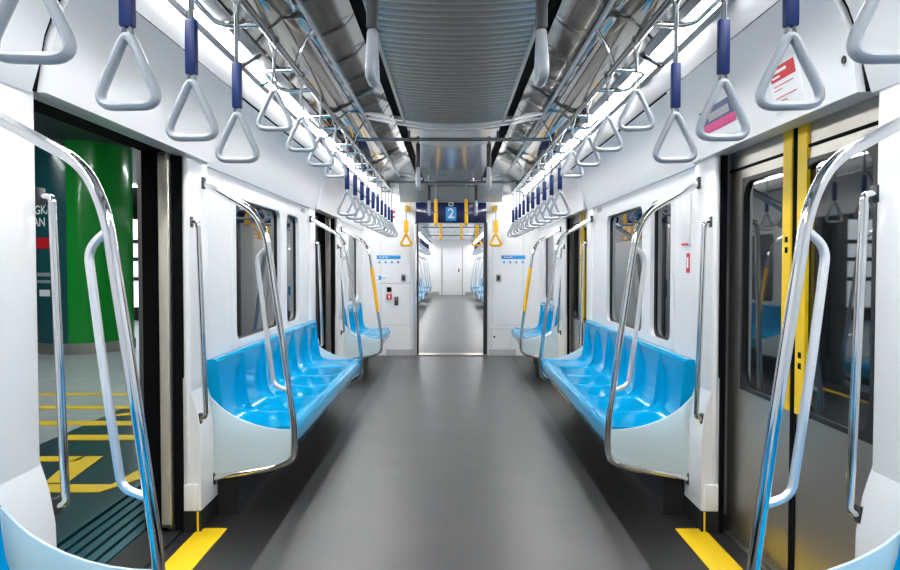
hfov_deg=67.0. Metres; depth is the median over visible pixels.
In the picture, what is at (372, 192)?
strap
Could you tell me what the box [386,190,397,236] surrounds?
strap
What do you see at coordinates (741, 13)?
trim
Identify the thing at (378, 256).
strip
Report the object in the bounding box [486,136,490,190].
strap
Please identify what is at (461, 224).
strap
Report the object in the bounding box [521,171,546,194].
ceiling light
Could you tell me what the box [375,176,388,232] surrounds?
strap
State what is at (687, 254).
label
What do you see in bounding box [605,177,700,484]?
partition
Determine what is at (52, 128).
ceiling
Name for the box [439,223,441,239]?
strap
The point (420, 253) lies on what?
wall
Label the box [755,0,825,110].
strap
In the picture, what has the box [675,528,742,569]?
strip
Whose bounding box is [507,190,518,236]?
strap
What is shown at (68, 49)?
strap
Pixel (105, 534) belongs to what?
sill
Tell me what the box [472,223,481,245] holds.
strap
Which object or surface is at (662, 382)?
bench
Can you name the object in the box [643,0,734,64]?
ceiling light
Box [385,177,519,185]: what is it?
bar
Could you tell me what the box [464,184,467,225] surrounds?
strap
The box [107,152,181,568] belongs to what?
door
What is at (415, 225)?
trim
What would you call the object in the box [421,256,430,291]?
wall
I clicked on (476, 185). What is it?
strap
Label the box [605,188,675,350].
window
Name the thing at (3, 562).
bench
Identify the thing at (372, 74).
strap
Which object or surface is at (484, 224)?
trim
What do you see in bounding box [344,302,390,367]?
bench
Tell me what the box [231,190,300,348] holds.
window
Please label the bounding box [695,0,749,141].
strap
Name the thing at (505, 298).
wall
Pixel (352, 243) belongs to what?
window
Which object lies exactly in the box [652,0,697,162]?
strap
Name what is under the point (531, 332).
bench
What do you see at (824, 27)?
overhead wall panel
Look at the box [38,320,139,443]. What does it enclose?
floor
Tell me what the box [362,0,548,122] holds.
ceiling vent
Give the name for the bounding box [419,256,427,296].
wall
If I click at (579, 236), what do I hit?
door
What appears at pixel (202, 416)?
grab bar
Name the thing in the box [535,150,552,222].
strap
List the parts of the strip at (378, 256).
plate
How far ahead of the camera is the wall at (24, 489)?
3.13 m
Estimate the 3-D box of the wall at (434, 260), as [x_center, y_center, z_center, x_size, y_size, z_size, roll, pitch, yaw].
[0.043,-0.771,29.040,2.600,2.400,0.100,0,2,0]
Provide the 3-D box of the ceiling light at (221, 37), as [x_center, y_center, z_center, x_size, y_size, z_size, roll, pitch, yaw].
[-0.977,-1.041,1.323,0.114,0.082,3.900,0,2,0]
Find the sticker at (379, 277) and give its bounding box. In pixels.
[377,275,386,280]
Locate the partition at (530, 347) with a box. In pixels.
[519,227,560,358]
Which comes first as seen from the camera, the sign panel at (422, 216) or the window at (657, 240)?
the window at (657, 240)
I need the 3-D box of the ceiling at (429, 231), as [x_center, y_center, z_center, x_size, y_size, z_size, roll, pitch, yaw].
[0.029,-1.680,19.661,2.600,0.060,18.600,0,2,0]
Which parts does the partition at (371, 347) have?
panel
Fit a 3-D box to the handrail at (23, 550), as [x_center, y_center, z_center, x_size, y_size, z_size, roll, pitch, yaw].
[-0.982,0.272,1.785,0.457,1.507,0.036,0,2,0]
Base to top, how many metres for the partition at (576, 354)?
1.507 m
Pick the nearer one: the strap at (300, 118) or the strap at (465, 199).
the strap at (300, 118)
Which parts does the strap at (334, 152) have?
handle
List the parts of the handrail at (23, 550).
panel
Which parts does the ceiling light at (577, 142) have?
lamp frame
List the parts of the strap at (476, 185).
handle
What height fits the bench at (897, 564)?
0.780 m
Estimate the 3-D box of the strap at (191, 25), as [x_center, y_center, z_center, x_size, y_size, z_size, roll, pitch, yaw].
[-0.784,-0.759,2.061,0.162,0.645,0.035,0,2,3]
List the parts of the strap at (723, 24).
handle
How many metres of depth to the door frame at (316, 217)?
8.27 m
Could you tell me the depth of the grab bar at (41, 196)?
2.01 m
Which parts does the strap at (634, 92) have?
handle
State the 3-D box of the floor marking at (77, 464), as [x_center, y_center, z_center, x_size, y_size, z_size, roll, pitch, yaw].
[-2.469,1.126,4.167,0.550,0.004,0.540,0,2,0]
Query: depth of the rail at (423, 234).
22.66 m
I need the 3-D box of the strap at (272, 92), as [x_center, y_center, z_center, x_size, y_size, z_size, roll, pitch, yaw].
[-0.782,-0.896,3.027,0.162,0.425,0.034,0,2,-3]
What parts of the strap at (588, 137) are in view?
handle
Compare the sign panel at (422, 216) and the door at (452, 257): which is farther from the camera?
the door at (452, 257)
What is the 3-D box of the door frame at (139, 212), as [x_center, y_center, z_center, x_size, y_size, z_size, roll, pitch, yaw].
[-1.695,-0.076,3.252,0.200,2.450,5.300,0,2,0]
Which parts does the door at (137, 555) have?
sill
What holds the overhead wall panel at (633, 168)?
attached to the wall at (705, 496)
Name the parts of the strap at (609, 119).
handle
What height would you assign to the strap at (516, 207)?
0.645 m
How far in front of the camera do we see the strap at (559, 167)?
5.14 m
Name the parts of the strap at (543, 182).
handle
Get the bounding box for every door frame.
[137,150,143,408]
[315,216,317,332]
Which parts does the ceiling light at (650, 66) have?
lamp frame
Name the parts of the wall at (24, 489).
kick plate, skirting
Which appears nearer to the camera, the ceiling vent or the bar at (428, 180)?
the ceiling vent
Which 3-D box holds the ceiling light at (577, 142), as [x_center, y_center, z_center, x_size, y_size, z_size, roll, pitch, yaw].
[0.988,-1.180,6.298,0.114,0.082,1.940,0,2,0]
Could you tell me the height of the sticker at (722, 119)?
0.149 m
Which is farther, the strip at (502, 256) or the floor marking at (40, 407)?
the strip at (502, 256)
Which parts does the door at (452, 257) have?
door frame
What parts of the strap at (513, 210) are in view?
handle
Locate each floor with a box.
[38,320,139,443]
[146,295,761,569]
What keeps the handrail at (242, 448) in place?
attached to the bench at (239, 379)
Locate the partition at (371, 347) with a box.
[341,227,382,358]
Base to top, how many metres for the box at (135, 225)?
2.300 m
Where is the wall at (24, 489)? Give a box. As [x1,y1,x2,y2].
[0,81,362,547]
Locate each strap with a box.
[0,0,76,64]
[95,0,161,110]
[165,0,218,141]
[215,0,259,162]
[256,35,292,131]
[286,71,316,151]
[307,96,333,166]
[324,116,346,177]
[337,131,357,215]
[345,145,364,219]
[353,150,370,222]
[360,158,375,225]
[365,0,379,87]
[365,165,380,228]
[371,171,384,230]
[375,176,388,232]
[380,183,391,233]
[383,185,394,235]
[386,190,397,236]
[400,205,412,246]
[416,136,420,190]
[428,180,430,215]
[434,184,437,225]
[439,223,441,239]
[460,223,462,239]
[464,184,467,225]
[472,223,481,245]
[474,180,477,215]
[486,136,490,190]
[489,205,501,246]
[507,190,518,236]
[510,186,521,235]
[513,181,525,233]
[516,176,529,232]
[520,170,534,230]
[525,164,539,228]
[530,158,545,225]
[534,0,548,87]
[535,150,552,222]
[542,145,560,219]
[549,130,569,215]
[560,116,583,177]
[574,96,600,166]
[592,71,622,151]
[618,35,654,131]
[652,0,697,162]
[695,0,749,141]
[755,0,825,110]
[846,0,899,64]
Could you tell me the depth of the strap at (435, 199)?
8.95 m
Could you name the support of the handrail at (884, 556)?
attached to the wall at (705, 496)
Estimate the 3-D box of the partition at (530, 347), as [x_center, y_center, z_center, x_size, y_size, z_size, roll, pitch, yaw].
[0.995,0.112,7.505,0.457,1.507,0.039,0,2,0]
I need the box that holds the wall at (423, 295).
[419,259,424,299]
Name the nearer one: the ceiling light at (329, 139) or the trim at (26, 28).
the trim at (26, 28)
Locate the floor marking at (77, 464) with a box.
[40,456,102,482]
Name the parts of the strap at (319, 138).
handle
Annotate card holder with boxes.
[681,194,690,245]
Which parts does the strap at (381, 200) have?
handle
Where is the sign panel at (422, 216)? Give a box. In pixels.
[416,202,485,222]
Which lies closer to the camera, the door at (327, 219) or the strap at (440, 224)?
the door at (327, 219)
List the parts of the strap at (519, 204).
handle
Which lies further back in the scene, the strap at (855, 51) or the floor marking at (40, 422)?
the floor marking at (40, 422)
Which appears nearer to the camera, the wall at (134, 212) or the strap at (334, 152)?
the strap at (334, 152)
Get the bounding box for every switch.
[401,274,405,281]
[496,274,500,281]
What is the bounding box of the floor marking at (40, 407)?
[39,406,130,415]
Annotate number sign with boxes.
[446,207,455,220]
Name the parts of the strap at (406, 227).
handle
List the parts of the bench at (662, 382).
seat, seat, seat, seat, seat, seat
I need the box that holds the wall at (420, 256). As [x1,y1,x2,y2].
[419,256,428,293]
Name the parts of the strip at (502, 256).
plate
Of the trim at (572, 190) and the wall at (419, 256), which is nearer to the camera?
the trim at (572, 190)
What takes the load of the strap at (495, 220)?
hanging from the strap arm at (493, 209)
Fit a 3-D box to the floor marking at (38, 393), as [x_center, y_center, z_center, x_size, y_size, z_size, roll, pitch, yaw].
[-3.140,1.058,6.587,2.300,0.004,0.100,0,2,0]
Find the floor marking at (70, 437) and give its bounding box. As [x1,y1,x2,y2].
[68,435,133,439]
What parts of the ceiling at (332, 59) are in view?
cross trim, cross trim, cross trim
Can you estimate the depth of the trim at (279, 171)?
4.31 m
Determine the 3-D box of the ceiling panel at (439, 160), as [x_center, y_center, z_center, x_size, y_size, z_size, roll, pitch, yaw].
[0.031,-1.351,7.235,0.760,0.083,3.340,0,2,0]
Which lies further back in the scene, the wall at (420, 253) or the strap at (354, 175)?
the wall at (420, 253)
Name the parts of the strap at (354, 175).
handle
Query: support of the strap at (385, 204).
hanging from the rail at (257, 22)
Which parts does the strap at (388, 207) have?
handle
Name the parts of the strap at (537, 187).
handle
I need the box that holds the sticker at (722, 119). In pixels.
[699,97,740,145]
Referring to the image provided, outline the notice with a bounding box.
[770,54,804,113]
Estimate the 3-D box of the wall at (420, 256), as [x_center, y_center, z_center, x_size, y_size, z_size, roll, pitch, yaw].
[-0.949,-0.343,23.781,0.457,1.507,0.036,0,2,0]
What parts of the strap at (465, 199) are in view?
handle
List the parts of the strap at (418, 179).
handle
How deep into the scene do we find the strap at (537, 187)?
6.43 m
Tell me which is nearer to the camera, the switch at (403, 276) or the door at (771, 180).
the door at (771, 180)
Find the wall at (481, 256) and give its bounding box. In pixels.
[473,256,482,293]
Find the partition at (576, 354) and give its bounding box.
[539,215,592,382]
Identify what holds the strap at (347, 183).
hanging from the rail at (257, 22)
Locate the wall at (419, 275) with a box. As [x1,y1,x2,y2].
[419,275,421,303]
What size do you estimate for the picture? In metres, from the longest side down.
0.220 x 0.032 x 0.014 m
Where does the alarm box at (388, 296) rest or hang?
attached to the wall at (505, 298)
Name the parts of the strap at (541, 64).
handle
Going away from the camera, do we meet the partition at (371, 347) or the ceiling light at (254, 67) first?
the ceiling light at (254, 67)
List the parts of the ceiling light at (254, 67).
lamp frame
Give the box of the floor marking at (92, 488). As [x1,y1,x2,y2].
[48,470,139,492]
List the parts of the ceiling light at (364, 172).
lamp frame, lamp frame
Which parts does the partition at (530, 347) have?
panel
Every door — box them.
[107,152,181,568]
[325,217,330,352]
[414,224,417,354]
[442,246,462,294]
[571,212,586,352]
[724,95,878,569]
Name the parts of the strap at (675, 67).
handle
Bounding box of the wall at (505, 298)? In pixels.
[363,177,538,355]
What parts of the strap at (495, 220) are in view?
handle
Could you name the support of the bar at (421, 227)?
attached to the rail
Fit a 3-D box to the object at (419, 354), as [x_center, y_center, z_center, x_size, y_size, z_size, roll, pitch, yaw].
[0.014,0.967,9.471,1.000,0.018,0.200,0,2,0]
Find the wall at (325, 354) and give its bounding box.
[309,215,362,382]
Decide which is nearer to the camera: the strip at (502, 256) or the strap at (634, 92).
the strap at (634, 92)
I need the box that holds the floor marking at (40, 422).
[39,421,131,424]
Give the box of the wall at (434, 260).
[422,240,479,294]
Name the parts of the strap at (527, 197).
handle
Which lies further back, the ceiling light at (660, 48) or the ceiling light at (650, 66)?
the ceiling light at (650, 66)
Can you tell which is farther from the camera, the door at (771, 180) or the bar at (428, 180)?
the bar at (428, 180)
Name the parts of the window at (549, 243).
pane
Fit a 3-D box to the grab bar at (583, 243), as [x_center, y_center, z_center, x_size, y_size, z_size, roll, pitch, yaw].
[1.186,0.086,6.063,0.078,0.970,0.036,0,2,0]
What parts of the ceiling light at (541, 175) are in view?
lamp frame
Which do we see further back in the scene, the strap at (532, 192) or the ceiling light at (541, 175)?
the ceiling light at (541, 175)
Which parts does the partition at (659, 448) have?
panel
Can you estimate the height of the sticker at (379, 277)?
0.075 m
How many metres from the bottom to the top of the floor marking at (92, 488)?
0.004 m
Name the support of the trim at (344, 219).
attached to the wall at (24, 489)
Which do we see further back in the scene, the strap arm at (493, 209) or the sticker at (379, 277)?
the sticker at (379, 277)
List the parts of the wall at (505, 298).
skirting, skirting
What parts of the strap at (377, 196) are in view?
handle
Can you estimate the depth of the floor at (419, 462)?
3.81 m
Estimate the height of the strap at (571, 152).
0.425 m
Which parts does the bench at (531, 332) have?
seat, seat, seat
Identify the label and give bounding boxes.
[686,253,689,272]
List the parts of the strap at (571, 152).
handle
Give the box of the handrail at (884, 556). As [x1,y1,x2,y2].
[747,116,899,569]
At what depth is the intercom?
9.39 m
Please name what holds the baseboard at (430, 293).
attached to the wall at (434, 260)
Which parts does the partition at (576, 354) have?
panel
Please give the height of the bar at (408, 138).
0.113 m
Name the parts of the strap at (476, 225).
handle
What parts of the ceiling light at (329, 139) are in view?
lamp frame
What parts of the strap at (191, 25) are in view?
handle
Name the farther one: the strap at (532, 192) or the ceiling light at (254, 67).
the strap at (532, 192)
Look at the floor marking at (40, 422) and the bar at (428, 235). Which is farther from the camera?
the bar at (428, 235)
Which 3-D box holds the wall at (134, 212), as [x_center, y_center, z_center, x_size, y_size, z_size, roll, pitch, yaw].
[-6.918,-0.876,22.044,10.100,3.000,0.100,0,2,0]
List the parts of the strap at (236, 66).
handle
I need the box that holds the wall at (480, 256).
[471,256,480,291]
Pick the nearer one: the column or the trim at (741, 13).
the trim at (741, 13)
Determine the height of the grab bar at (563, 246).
0.970 m
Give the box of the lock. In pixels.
[841,55,846,63]
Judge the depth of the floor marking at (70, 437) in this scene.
4.92 m
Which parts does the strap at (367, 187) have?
handle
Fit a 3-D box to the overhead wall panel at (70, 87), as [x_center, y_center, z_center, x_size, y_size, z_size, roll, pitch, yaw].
[-1.233,-0.772,2.654,0.367,0.385,1.365,0,2,0]
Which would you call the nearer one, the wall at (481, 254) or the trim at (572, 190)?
the trim at (572, 190)
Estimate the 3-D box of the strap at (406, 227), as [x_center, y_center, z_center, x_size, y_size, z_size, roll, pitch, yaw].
[-0.587,-0.791,9.102,0.169,0.554,0.048,0,2,0]
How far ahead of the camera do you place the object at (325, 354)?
5.84 m
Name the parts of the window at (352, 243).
pane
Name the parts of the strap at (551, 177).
handle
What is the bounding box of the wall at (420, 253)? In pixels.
[419,238,422,281]
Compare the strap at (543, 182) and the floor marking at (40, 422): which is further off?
the strap at (543, 182)
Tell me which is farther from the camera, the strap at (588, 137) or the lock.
the strap at (588, 137)
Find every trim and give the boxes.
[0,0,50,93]
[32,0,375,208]
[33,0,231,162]
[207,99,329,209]
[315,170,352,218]
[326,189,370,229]
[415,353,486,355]
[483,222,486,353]
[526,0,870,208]
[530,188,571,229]
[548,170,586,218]
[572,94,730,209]
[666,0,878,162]
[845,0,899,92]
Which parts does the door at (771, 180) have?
sill, pane, pane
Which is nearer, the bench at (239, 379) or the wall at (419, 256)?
the bench at (239, 379)
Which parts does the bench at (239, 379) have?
seat, seat, seat, seat, seat, seat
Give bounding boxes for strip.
[165,528,226,569]
[377,255,400,262]
[501,255,524,262]
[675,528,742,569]
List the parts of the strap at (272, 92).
handle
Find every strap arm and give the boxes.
[404,205,409,211]
[492,205,497,211]
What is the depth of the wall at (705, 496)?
3.15 m
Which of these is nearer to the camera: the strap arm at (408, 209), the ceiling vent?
the ceiling vent
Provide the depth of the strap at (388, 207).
8.58 m
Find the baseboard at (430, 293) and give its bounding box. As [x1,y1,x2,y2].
[428,292,438,294]
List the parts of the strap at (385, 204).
handle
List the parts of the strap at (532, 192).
handle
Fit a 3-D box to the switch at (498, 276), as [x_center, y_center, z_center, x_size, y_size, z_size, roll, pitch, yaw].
[0.669,-0.097,9.387,0.065,0.100,0.026,0,2,0]
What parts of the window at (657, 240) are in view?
pane, pane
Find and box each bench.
[0,523,9,569]
[207,320,359,513]
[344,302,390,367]
[511,302,557,367]
[542,320,694,513]
[893,545,899,569]
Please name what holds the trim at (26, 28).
attached to the wall at (24, 489)
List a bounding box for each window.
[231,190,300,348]
[347,230,358,305]
[543,230,554,305]
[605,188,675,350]
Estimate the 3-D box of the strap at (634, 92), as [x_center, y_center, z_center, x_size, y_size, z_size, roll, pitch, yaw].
[0.830,-0.896,3.025,0.162,0.425,0.035,0,2,6]
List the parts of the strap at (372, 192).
handle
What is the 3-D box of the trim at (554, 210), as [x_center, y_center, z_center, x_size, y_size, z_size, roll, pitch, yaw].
[1.255,-0.927,8.380,0.355,0.395,1.990,0,2,0]
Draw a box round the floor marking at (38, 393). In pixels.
[38,393,127,394]
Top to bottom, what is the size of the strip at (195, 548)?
0.006 m
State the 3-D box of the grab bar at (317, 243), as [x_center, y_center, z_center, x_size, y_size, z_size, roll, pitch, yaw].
[-1.168,0.086,6.066,0.078,0.970,0.036,0,2,0]
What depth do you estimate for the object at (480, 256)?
26.29 m
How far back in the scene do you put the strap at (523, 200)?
7.72 m
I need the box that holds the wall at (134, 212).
[133,211,136,218]
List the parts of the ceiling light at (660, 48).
lamp frame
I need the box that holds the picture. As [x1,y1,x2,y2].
[708,103,728,121]
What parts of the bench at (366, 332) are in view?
seat, seat, seat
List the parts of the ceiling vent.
frame, frame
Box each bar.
[35,187,69,514]
[190,216,208,423]
[315,240,323,346]
[337,244,344,334]
[352,131,554,144]
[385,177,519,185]
[421,227,481,227]
[427,180,474,185]
[428,235,474,235]
[557,244,564,334]
[578,240,586,346]
[694,216,711,423]
[845,185,878,523]
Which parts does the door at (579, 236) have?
pane, pane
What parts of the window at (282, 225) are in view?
pane, pane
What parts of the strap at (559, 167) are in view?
handle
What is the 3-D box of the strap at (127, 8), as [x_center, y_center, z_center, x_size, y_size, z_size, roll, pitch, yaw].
[-0.784,-0.747,1.651,0.162,0.645,0.035,0,2,4]
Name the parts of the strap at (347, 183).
handle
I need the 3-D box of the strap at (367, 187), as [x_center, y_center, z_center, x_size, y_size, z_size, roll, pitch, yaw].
[-0.777,-0.881,6.439,0.162,0.645,0.035,0,2,3]
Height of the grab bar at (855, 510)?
0.970 m
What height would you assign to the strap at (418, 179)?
0.435 m
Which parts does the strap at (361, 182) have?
handle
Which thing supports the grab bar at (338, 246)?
attached to the wall at (24, 489)
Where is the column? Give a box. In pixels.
[34,139,135,354]
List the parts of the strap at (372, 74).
handle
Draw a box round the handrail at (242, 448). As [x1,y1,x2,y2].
[201,177,296,484]
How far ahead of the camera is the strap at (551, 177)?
5.57 m
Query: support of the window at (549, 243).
in the wall at (705, 496)
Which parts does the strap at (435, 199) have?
handle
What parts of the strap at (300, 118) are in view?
handle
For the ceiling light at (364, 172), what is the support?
attached to the ceiling at (332, 59)
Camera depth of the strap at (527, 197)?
7.29 m
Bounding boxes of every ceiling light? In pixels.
[167,0,258,62]
[242,53,331,138]
[319,133,360,174]
[357,171,382,194]
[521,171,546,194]
[539,133,581,175]
[570,53,662,140]
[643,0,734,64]
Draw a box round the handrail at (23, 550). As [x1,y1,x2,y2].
[0,112,164,569]
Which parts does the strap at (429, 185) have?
handle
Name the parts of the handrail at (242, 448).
panel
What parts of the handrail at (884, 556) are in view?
panel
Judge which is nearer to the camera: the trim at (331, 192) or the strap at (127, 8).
the strap at (127, 8)
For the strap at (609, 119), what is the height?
0.425 m
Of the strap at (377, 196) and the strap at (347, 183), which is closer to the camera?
the strap at (347, 183)
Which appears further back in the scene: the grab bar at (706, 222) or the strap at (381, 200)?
the strap at (381, 200)
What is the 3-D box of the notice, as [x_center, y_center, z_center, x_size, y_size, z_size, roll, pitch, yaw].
[1.163,-0.691,2.350,0.045,0.159,0.200,0,2,0]
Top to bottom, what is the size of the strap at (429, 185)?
0.435 m
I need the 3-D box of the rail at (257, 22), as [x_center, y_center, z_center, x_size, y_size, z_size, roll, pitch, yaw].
[-0.849,-1.216,4.949,0.342,0.234,8.760,0,2,0]
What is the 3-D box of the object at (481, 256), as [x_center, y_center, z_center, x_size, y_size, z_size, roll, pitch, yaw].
[1.019,-0.343,23.778,0.457,1.507,0.036,0,2,0]
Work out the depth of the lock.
2.01 m
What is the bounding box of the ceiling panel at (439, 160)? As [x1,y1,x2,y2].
[407,126,499,180]
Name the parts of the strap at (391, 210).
handle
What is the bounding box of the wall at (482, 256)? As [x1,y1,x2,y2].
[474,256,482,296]
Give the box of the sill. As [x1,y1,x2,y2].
[56,482,145,563]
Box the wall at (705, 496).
[539,82,899,557]
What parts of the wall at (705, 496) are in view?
skirting, kick plate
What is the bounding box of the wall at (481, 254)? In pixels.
[480,248,482,281]
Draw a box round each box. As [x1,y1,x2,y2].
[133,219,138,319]
[386,294,391,298]
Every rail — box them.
[184,0,394,193]
[422,230,431,241]
[510,0,720,193]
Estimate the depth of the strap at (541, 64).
2.29 m
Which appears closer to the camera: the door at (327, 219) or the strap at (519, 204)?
the door at (327, 219)
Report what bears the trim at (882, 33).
attached to the wall at (705, 496)
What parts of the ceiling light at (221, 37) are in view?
lamp frame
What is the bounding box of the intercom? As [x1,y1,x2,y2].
[394,297,397,304]
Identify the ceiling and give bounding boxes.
[34,111,136,210]
[215,0,686,190]
[419,223,482,239]
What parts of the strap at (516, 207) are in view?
handle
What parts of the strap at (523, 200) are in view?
handle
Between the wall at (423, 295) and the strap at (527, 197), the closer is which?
the strap at (527, 197)
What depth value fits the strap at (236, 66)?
2.49 m
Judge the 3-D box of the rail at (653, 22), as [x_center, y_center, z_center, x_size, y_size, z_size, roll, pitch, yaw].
[0.902,-1.216,4.947,0.342,0.234,8.760,0,2,0]
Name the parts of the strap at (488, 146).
handle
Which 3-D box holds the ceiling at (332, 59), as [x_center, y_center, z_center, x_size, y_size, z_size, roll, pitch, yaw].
[0.006,-1.232,3.917,2.200,0.275,10.900,0,2,0]

